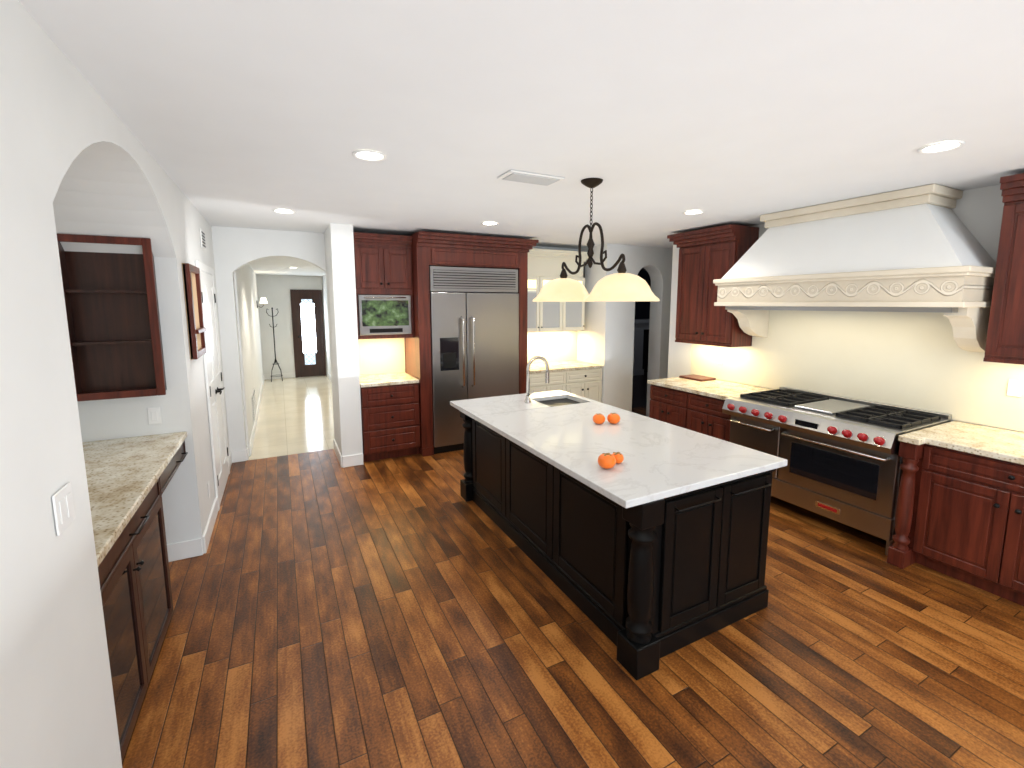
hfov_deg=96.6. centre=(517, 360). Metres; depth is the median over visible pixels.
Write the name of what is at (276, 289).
wall
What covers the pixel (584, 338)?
wall
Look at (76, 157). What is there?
wall
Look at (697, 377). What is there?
cutting board
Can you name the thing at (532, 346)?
outlet
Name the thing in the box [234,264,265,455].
wall
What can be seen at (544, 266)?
upper cabinet
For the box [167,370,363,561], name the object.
baseboard
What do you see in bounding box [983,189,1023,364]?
upper cabinet
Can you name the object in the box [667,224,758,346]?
upper cabinet
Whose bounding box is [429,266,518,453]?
refrigerator
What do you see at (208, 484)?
power outlet
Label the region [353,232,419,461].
tall cabinet
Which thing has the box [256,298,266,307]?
light
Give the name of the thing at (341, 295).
wall
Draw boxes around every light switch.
[52,482,74,535]
[147,407,161,424]
[1007,379,1022,396]
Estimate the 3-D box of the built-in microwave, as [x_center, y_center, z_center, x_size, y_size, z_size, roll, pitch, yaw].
[-1.613,-0.551,5.400,0.580,0.450,0.547,-4,8,-27]
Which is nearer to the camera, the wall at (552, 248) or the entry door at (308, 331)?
the wall at (552, 248)
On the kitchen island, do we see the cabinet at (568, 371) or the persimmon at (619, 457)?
the persimmon at (619, 457)
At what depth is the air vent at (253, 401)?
6.48 m
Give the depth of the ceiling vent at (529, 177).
2.95 m
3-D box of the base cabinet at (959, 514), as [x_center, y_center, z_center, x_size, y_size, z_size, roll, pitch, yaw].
[3.242,1.010,2.859,0.736,0.880,0.921,-4,8,-27]
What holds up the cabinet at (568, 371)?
on the floor at (416, 610)
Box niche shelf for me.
[57,234,166,400]
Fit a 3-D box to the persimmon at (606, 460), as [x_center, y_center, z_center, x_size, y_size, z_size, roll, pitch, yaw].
[0.476,0.534,2.445,0.098,0.082,0.098,-4,8,-27]
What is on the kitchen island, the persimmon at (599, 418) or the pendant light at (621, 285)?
the persimmon at (599, 418)
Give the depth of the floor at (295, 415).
7.19 m
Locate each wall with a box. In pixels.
[0,0,229,767]
[211,226,325,454]
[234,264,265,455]
[258,275,325,373]
[322,274,330,374]
[324,223,362,466]
[404,246,577,371]
[577,246,596,362]
[593,244,672,416]
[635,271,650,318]
[668,184,1021,431]
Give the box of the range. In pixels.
[722,387,951,554]
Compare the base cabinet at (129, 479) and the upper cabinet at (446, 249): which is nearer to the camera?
the base cabinet at (129, 479)
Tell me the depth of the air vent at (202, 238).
4.12 m
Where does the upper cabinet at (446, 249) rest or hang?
attached to the wall at (552, 248)
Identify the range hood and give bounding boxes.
[713,184,995,351]
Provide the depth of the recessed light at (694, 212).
4.13 m
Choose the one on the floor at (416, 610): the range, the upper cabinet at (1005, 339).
the range
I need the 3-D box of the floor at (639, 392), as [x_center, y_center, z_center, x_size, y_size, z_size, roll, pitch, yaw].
[2.738,0.560,10.129,6.300,0.050,3.250,-4,8,-27]
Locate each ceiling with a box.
[18,0,1023,248]
[249,257,325,275]
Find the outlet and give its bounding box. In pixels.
[531,343,534,350]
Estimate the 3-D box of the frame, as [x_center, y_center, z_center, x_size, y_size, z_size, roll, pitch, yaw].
[-2.432,-0.375,3.448,0.058,0.680,0.480,-4,8,-27]
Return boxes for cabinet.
[82,431,187,760]
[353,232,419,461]
[412,243,519,270]
[527,248,587,332]
[527,331,602,401]
[647,377,774,441]
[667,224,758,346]
[907,445,1023,605]
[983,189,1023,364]
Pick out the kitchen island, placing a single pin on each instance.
(647, 553)
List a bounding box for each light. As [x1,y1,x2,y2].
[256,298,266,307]
[273,209,295,213]
[352,150,386,161]
[481,222,498,225]
[533,178,659,301]
[683,210,704,214]
[918,141,964,153]
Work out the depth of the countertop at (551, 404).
4.16 m
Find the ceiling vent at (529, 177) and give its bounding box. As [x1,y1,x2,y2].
[497,170,564,185]
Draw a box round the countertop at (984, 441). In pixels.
[903,421,1023,464]
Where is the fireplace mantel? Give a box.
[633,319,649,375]
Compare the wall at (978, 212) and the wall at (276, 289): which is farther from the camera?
the wall at (276, 289)
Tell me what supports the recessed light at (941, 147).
in the ceiling at (658, 116)
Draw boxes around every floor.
[122,406,1023,767]
[249,375,334,459]
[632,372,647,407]
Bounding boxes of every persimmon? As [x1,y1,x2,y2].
[593,413,604,423]
[598,453,615,468]
[607,413,619,423]
[612,452,623,463]
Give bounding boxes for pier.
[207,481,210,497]
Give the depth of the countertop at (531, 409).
3.72 m
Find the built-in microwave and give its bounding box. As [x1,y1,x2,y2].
[358,295,411,334]
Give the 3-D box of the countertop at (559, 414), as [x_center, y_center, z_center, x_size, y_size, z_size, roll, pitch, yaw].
[0.469,0.481,4.009,0.420,0.130,0.012,-4,8,-27]
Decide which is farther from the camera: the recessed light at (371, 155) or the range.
the range
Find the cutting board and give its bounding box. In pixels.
[679,374,715,380]
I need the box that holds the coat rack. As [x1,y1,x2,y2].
[266,308,282,381]
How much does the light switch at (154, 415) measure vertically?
0.116 m
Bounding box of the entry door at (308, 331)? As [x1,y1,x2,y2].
[290,289,325,377]
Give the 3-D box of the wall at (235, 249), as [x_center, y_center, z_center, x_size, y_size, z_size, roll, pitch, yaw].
[-1.278,-0.283,6.149,5.780,2.620,0.160,-4,8,-27]
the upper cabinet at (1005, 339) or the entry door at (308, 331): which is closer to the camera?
the upper cabinet at (1005, 339)
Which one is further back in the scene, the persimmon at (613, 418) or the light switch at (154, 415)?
the persimmon at (613, 418)
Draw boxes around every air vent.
[200,229,205,249]
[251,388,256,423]
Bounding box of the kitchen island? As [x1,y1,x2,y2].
[460,408,771,679]
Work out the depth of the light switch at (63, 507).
1.29 m
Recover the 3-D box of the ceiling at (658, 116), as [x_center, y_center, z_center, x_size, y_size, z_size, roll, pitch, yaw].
[2.236,-1.179,2.394,9.100,0.100,9.600,-4,8,-27]
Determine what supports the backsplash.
attached to the wall at (978, 212)
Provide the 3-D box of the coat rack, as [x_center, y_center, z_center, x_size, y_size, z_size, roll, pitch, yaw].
[-5.643,-0.387,10.569,0.262,1.721,0.262,-4,8,-27]
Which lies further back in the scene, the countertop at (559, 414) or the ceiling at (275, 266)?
the ceiling at (275, 266)
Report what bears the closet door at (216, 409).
in the wall at (76, 157)
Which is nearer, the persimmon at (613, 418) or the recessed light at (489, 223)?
the persimmon at (613, 418)
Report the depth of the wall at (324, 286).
10.87 m
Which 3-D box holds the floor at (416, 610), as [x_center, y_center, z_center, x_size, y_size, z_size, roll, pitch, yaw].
[2.247,1.497,2.710,9.100,0.050,9.550,-4,8,-27]
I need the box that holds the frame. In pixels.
[182,263,206,359]
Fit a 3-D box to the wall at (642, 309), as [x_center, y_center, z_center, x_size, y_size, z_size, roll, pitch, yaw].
[2.043,-0.931,11.281,6.300,2.620,0.150,-4,8,-27]
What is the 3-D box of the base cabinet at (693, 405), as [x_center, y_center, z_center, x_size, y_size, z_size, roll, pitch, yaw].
[2.087,0.717,5.013,0.768,0.920,1.118,-4,8,-27]
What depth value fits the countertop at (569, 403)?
3.97 m
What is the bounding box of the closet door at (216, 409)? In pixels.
[195,260,229,510]
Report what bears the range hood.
attached to the wall at (978, 212)
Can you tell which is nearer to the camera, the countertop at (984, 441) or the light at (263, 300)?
the countertop at (984, 441)
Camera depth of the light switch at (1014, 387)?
3.15 m
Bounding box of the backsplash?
[690,310,1023,431]
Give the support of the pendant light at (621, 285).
hanging from the ceiling at (658, 116)
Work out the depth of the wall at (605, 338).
6.66 m

